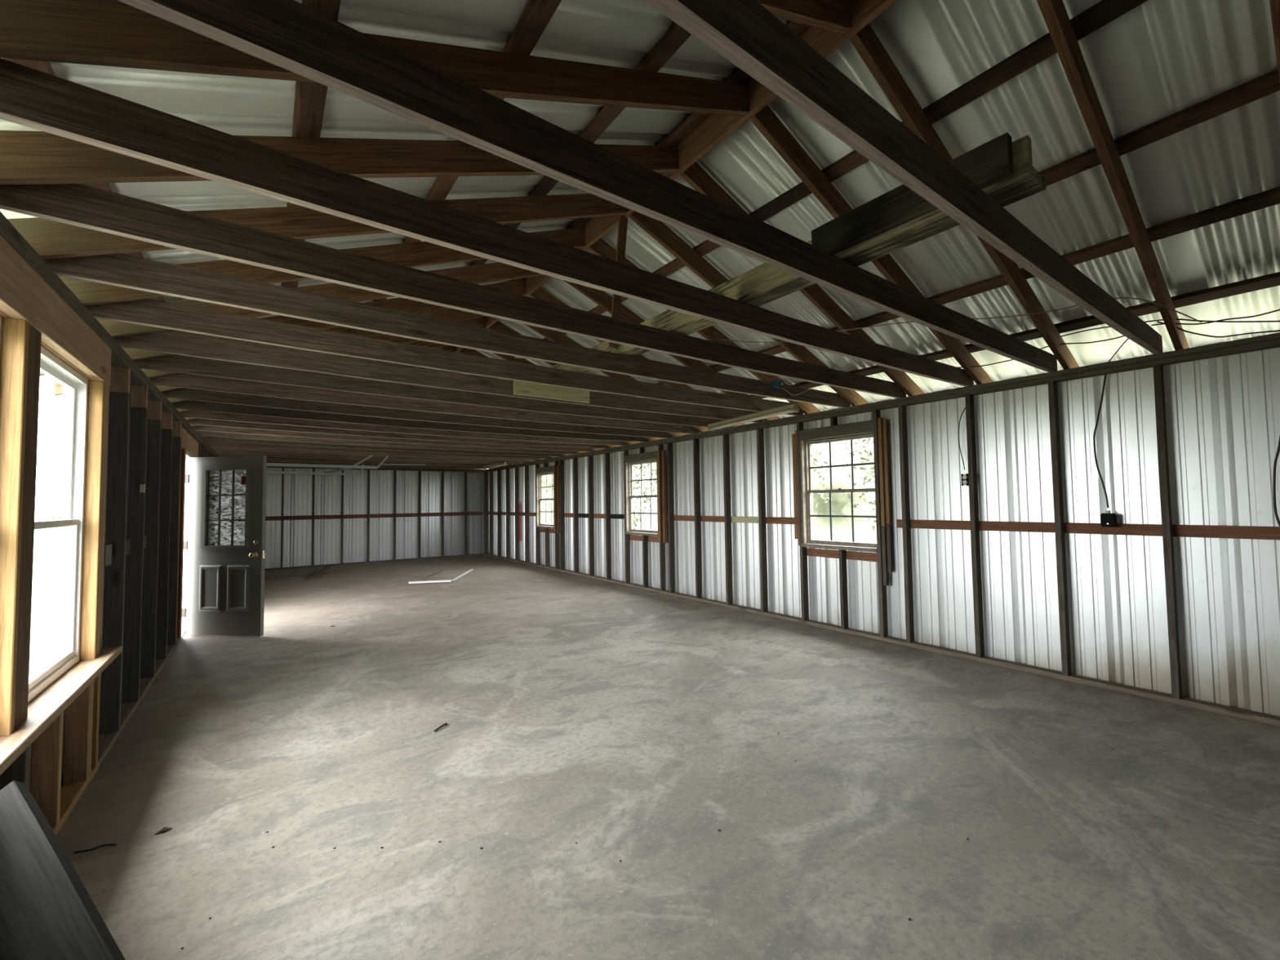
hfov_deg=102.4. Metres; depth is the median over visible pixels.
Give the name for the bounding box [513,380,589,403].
board
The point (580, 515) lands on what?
wall girt
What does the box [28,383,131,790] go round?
wall
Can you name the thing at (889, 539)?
board
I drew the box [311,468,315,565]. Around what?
stud
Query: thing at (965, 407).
cable
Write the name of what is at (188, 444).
framing
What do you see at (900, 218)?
strongback
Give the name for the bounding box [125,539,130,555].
block
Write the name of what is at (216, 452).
joist
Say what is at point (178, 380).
joist
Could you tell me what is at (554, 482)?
board
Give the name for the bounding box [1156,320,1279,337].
cable
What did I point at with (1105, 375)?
cable
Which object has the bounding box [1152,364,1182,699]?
stud
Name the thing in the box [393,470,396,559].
stud
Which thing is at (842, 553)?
stud
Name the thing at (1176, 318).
cable
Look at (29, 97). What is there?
joist
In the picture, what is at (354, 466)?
door track
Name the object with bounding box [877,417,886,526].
board
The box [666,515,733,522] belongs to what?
girt
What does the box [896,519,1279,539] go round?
girt
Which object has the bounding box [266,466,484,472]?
plate
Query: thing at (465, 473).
stud
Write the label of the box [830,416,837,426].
stud
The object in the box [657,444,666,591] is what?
stud
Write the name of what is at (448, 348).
rafter
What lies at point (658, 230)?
rafter
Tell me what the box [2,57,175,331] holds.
purlin
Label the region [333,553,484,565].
plate
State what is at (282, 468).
stud
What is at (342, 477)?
stud
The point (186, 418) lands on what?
rafter
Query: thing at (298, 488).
wall
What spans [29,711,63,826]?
stud
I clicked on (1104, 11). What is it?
purlin
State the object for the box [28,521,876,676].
ground
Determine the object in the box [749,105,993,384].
rafter
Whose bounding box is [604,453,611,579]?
stud
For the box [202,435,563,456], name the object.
joist
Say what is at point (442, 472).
stud
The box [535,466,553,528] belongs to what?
window
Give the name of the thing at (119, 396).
stud
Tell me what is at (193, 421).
joist
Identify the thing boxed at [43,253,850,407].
joist
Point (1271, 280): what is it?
purlin
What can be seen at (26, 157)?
rafter
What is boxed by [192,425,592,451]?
joist
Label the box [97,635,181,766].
plate
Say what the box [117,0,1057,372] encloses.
joist
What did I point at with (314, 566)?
plate
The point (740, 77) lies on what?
purlin
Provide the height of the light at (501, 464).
0.098 m
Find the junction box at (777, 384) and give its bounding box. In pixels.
[773,379,783,388]
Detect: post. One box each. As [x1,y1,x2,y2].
[0,317,41,736]
[79,379,109,661]
[484,471,488,553]
[608,214,627,349]
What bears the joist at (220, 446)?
on the plate at (119, 357)
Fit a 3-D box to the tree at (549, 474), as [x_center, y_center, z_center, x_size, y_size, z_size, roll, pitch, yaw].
[-9.049,0.283,42.949,3.752,6.608,4.596,1,-3,-40]
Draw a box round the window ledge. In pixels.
[0,645,122,775]
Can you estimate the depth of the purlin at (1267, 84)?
2.51 m
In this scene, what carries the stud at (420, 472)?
on the plate at (336, 564)
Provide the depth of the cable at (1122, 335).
3.95 m
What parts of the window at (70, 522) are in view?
sash, sash, window header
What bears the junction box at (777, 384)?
attached to the joist at (118, 269)
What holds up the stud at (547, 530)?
on the plate at (1196, 704)
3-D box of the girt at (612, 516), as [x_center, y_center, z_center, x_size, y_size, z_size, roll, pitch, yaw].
[-0.401,0.665,9.377,0.036,0.083,0.460,1,-3,-36]
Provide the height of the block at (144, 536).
0.100 m
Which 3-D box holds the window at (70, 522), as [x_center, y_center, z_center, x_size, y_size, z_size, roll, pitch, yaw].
[-2.134,0.036,1.572,0.145,1.724,3.255,1,-3,-36]
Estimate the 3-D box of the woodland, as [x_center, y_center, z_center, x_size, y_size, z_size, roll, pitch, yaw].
[1.834,-0.479,35.449,7.275,7.455,105.000,1,-3,-36]
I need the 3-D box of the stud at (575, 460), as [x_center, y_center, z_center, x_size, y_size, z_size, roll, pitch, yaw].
[-1.309,0.714,10.514,0.092,2.333,0.039,1,-3,-36]
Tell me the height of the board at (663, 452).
1.470 m
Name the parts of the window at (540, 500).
sill, window header, sash, sash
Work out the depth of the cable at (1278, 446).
3.23 m
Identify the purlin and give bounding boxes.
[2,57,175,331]
[280,0,340,288]
[372,0,561,301]
[469,22,691,266]
[509,21,809,281]
[543,0,1147,340]
[624,186,1279,396]
[749,271,1279,399]
[1039,69,1279,186]
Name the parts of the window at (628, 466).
window header, sill, sash, sash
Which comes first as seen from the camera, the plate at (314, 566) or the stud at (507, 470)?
the plate at (314, 566)
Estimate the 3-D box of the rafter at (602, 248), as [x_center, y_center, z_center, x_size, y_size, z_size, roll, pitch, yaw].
[0.949,-1.375,5.386,3.425,1.494,0.039,1,-3,-36]
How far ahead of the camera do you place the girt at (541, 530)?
11.77 m
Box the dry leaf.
[154,826,173,835]
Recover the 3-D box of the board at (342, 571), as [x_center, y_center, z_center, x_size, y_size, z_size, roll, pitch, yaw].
[-6.665,2.001,11.076,0.500,0.032,0.080,1,-3,-36]
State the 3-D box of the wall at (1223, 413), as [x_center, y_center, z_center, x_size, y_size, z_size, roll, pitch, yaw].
[0.315,0.613,8.470,0.047,2.489,16.151,1,-3,-36]
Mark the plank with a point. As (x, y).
(47, 912)
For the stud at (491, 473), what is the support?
on the plate at (1196, 704)
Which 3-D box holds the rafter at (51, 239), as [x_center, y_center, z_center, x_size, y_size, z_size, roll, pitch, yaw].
[-1.490,-1.449,2.852,3.423,1.497,0.039,1,-3,-36]
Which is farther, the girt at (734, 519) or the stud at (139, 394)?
the girt at (734, 519)
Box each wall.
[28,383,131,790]
[220,467,486,568]
[488,346,1279,716]
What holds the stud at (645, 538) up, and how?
on the plate at (1196, 704)
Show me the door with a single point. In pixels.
(225, 593)
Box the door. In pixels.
[182,455,266,636]
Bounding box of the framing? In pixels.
[176,422,198,641]
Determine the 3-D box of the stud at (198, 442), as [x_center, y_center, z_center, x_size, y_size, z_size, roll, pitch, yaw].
[-6.051,0.628,6.973,0.088,2.332,0.038,1,-3,-36]
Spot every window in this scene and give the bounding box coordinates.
[0,235,111,702]
[0,315,1,351]
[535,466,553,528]
[624,451,657,536]
[799,419,877,552]
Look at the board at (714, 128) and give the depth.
3.06 m
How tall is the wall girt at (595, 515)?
0.083 m
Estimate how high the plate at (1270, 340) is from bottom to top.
0.078 m
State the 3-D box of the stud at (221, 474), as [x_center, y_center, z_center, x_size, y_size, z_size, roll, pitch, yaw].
[-8.703,0.822,10.604,0.088,2.332,0.038,1,-3,-36]
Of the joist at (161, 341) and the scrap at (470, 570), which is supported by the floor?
the scrap at (470, 570)
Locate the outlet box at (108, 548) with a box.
[103,544,111,566]
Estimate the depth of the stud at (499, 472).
13.94 m
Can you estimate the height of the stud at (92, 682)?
0.564 m
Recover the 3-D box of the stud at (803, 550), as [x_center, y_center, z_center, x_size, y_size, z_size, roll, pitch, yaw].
[1.924,0.477,6.087,0.092,2.333,0.039,1,-3,-36]
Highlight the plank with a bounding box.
[0,780,125,959]
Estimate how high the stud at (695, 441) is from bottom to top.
2.333 m
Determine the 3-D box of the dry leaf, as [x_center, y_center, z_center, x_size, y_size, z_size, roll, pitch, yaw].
[-2.133,1.569,2.303,0.035,0.010,0.050,-1,-3,9]
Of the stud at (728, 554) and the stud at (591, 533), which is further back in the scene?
the stud at (591, 533)
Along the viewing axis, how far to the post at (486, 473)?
14.74 m
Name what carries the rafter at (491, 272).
attached to the board at (714, 128)
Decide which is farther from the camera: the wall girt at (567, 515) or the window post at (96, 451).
the wall girt at (567, 515)
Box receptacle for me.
[960,473,968,485]
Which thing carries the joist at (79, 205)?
on the plate at (1270, 340)
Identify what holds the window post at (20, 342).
on the window ledge
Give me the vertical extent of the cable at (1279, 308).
0.085 m
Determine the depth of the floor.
2.52 m
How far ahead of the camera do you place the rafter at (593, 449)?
10.01 m
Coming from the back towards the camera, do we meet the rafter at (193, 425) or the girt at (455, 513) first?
the girt at (455, 513)
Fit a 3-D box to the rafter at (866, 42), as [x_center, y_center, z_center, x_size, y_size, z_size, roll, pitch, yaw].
[2.393,-1.479,3.406,3.424,1.494,0.040,1,-3,-36]
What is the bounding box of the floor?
[56,555,1279,959]
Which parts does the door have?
raised panel, light frame, raised panel, knob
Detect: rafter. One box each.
[0,0,749,115]
[0,130,678,184]
[7,193,626,259]
[40,279,526,376]
[53,307,484,395]
[57,227,585,306]
[95,262,543,337]
[155,315,485,391]
[166,340,447,403]
[176,345,455,412]
[184,364,419,420]
[191,367,433,426]
[437,369,600,450]
[457,347,642,444]
[472,374,620,447]
[488,320,687,436]
[492,352,663,440]
[524,324,707,431]
[528,286,745,426]
[563,280,781,421]
[587,238,821,413]
[628,211,868,405]
[680,161,924,395]
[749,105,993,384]
[756,0,851,34]
[849,22,1079,369]
[1036,0,1189,350]
[1269,0,1279,85]
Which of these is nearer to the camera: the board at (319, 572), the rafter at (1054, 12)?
the rafter at (1054, 12)
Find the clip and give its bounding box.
[139,484,145,492]
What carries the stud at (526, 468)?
on the plate at (1196, 704)
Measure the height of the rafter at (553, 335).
1.495 m
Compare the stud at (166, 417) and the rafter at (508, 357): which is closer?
the stud at (166, 417)
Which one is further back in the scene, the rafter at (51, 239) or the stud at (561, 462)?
the stud at (561, 462)
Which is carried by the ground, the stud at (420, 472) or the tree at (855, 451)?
the tree at (855, 451)
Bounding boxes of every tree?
[542,474,553,514]
[542,475,553,523]
[632,462,657,528]
[810,444,833,526]
[840,437,875,531]
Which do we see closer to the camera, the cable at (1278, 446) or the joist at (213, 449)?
the cable at (1278, 446)
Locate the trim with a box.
[181,451,194,637]
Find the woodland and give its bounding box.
[486,437,876,539]
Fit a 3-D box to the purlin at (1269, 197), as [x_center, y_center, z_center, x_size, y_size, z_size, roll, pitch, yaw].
[-0.529,-1.207,7.995,0.097,0.066,16.420,1,-3,-36]
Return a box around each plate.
[0,211,218,457]
[51,762,98,835]
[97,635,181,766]
[264,564,328,570]
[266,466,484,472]
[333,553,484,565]
[484,332,1279,471]
[484,553,1279,726]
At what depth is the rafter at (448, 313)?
5.01 m
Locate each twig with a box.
[73,843,116,853]
[434,722,447,732]
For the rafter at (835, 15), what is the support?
attached to the board at (714, 128)
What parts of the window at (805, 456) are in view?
window header, sill, sash, sash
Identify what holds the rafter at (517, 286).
attached to the board at (714, 128)
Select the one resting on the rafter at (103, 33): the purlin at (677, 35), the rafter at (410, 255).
the purlin at (677, 35)
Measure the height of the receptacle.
0.116 m
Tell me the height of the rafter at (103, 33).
1.496 m
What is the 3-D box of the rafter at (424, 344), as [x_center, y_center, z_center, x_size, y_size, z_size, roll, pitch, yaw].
[-3.645,-1.292,5.803,3.424,1.495,0.039,1,-3,-36]
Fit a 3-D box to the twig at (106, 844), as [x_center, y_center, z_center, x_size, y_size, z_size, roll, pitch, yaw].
[-2.312,1.563,2.186,0.142,0.014,0.036,0,-3,-23]
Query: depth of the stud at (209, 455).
8.93 m
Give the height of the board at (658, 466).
1.450 m
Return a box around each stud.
[0,745,30,790]
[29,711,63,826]
[62,683,91,785]
[88,680,93,776]
[91,674,100,767]
[99,366,130,734]
[121,385,147,703]
[140,400,161,679]
[155,411,173,660]
[167,420,181,644]
[196,440,199,457]
[200,444,204,457]
[204,448,208,457]
[208,454,213,545]
[212,471,218,545]
[217,474,222,543]
[280,467,284,568]
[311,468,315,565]
[340,470,343,563]
[367,469,369,561]
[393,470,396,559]
[418,471,421,558]
[441,471,444,556]
[464,471,466,555]
[488,471,493,555]
[497,470,501,556]
[505,468,509,558]
[515,466,519,559]
[524,465,528,562]
[535,463,539,564]
[545,528,549,566]
[554,461,559,568]
[559,460,564,569]
[573,457,578,572]
[588,455,594,575]
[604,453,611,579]
[623,449,630,583]
[639,447,644,453]
[642,535,648,586]
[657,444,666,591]
[666,442,675,592]
[693,438,702,598]
[722,433,732,604]
[756,428,768,612]
[796,422,808,620]
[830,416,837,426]
[838,549,848,629]
[872,409,888,637]
[897,405,914,643]
[964,394,984,657]
[1048,381,1071,675]
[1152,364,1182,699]
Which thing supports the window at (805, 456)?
in the wall at (1223, 413)
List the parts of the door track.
rail, rail, rod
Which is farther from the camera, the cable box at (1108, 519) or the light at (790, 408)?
the light at (790, 408)
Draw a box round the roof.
[0,0,1279,448]
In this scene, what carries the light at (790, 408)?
attached to the joist at (161, 341)
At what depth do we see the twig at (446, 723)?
3.31 m
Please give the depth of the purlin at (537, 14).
1.99 m
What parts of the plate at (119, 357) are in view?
plate, plate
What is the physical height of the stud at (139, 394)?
2.332 m
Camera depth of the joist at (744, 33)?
1.42 m
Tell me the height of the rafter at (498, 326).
1.497 m
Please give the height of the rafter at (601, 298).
1.497 m
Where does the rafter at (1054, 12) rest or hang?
attached to the board at (714, 128)
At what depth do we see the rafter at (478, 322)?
5.75 m
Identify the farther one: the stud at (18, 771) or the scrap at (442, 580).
the scrap at (442, 580)
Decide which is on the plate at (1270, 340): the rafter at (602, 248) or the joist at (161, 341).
the joist at (161, 341)
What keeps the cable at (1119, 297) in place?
hanging from the rafter at (1054, 12)
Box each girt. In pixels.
[223,511,483,521]
[488,511,535,515]
[539,528,559,533]
[564,513,573,517]
[578,513,588,517]
[593,513,605,518]
[610,514,624,519]
[630,534,659,542]
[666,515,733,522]
[731,516,759,523]
[765,516,799,524]
[807,547,877,561]
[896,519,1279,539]
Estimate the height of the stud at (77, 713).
0.564 m
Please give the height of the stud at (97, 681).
0.564 m
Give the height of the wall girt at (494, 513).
0.083 m
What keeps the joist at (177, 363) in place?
on the plate at (1270, 340)
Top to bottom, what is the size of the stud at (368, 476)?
2.333 m
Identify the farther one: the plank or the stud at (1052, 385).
the stud at (1052, 385)
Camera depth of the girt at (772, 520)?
6.39 m
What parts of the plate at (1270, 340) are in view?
plate, plate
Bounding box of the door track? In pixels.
[222,455,425,475]
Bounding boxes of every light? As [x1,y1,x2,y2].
[481,462,506,469]
[706,402,799,431]
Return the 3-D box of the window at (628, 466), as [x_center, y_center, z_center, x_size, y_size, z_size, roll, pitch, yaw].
[0.069,0.236,8.663,0.145,1.372,0.947,1,-3,-36]
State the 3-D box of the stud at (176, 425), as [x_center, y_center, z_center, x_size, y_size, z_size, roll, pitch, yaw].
[-4.891,0.543,5.384,0.091,2.332,0.038,1,-3,-36]
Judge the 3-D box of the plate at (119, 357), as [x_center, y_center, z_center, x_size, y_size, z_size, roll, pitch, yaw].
[-4.561,-0.687,4.960,0.089,0.078,15.920,1,-3,-36]
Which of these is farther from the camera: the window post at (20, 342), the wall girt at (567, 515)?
the wall girt at (567, 515)
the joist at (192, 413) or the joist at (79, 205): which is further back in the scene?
the joist at (192, 413)
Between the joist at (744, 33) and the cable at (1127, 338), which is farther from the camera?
the cable at (1127, 338)
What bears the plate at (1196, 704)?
on the floor
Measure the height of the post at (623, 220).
1.035 m
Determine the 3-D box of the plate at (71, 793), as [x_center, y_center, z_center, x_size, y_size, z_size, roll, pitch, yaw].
[-1.448,1.476,0.641,0.089,0.038,5.468,1,-3,-36]
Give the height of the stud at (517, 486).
2.333 m
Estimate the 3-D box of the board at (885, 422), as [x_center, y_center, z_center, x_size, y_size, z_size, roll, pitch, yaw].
[2.541,-0.087,5.290,0.040,1.070,0.036,1,-3,-36]
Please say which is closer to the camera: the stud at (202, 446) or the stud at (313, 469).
the stud at (202, 446)
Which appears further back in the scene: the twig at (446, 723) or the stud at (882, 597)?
the stud at (882, 597)
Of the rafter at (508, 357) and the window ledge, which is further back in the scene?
the rafter at (508, 357)
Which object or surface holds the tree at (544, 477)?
on the ground
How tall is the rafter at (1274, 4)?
1.495 m
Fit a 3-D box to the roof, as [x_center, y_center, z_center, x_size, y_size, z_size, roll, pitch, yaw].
[-2.208,-1.399,6.775,7.009,1.392,16.714,1,-3,-36]
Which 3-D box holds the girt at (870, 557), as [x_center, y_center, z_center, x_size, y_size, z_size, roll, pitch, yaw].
[2.252,0.834,5.736,0.036,0.087,1.004,1,-3,-36]
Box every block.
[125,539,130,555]
[143,535,146,549]
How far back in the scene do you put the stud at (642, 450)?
8.69 m
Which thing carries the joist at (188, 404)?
on the plate at (1270, 340)
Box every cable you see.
[717,297,1202,342]
[958,407,965,470]
[959,335,1124,368]
[1059,318,1279,337]
[1093,373,1109,507]
[1106,337,1128,363]
[1151,308,1279,325]
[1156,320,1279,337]
[1272,435,1279,527]
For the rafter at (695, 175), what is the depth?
4.28 m
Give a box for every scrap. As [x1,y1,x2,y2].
[408,579,451,583]
[451,568,473,581]
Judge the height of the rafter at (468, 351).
1.495 m
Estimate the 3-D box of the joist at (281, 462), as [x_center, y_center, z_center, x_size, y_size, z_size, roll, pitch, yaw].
[-6.588,-0.415,12.756,6.000,0.175,0.041,1,-3,-36]
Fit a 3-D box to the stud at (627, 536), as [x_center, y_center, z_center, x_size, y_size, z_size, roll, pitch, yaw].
[-0.231,0.635,9.038,0.091,2.333,0.039,1,-3,-36]
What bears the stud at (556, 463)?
on the plate at (1196, 704)
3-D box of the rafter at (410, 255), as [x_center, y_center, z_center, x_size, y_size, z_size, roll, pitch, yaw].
[-1.849,-1.423,3.344,3.424,1.496,0.040,1,-3,-36]
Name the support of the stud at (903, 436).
on the plate at (1196, 704)
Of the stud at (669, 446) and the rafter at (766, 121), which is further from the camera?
the stud at (669, 446)
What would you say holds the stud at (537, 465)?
on the plate at (1196, 704)
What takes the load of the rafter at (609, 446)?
attached to the board at (714, 128)
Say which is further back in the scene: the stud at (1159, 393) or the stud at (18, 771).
the stud at (1159, 393)
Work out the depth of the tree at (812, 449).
14.58 m
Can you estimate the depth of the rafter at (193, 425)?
6.56 m
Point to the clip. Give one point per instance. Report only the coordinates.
(142, 486)
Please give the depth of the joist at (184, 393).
5.69 m
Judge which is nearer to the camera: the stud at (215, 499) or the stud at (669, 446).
the stud at (669, 446)
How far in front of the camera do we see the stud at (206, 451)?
8.01 m
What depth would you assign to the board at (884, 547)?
5.26 m
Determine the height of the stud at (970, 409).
2.333 m
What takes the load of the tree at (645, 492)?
on the ground
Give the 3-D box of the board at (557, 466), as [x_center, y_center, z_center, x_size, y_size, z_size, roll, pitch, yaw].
[-1.769,0.418,11.173,0.055,1.470,0.058,1,-3,-36]
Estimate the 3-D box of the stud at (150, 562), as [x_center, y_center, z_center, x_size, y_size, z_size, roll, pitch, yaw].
[-4.136,0.488,4.351,0.090,2.332,0.039,1,-3,-36]
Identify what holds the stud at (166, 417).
on the plate at (106, 741)
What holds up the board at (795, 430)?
attached to the wall at (1223, 413)
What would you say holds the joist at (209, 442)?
on the plate at (119, 357)
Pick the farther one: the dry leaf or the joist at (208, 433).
the joist at (208, 433)
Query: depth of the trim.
6.55 m
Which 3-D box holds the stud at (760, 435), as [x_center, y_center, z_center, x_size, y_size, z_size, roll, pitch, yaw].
[1.565,0.503,6.578,0.092,2.333,0.039,1,-3,-36]
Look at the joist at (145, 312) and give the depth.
3.46 m
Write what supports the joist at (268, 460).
on the plate at (1270, 340)
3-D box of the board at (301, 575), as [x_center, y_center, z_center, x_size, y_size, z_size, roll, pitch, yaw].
[-7.421,1.985,10.339,1.365,0.020,0.120,2,-3,-45]
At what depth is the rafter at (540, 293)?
5.54 m
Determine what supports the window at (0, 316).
in the wall at (130, 384)
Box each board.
[264,574,311,580]
[308,564,333,578]
[320,570,344,574]
[433,0,897,369]
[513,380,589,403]
[553,465,555,532]
[556,465,559,533]
[656,450,661,541]
[661,450,667,542]
[791,433,798,538]
[795,430,799,545]
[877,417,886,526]
[880,526,888,586]
[882,419,891,524]
[886,524,893,572]
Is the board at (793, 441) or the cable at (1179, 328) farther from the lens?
the board at (793, 441)
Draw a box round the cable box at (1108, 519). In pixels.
[1100,510,1117,527]
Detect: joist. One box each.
[0,57,973,386]
[0,183,906,398]
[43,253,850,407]
[84,298,803,415]
[113,329,763,422]
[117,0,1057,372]
[133,354,728,428]
[150,373,698,433]
[161,387,672,438]
[171,400,649,441]
[179,409,628,445]
[186,417,609,448]
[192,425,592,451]
[198,431,577,453]
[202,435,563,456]
[205,440,551,458]
[209,444,539,460]
[212,448,528,462]
[215,451,518,464]
[217,454,509,466]
[266,458,500,466]
[266,461,492,468]
[644,0,1163,354]
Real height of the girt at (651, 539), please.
0.087 m
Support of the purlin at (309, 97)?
on the rafter
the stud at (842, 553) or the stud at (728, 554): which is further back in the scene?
the stud at (728, 554)
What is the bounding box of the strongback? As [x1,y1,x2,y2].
[551,132,1046,373]
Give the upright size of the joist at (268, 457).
0.165 m

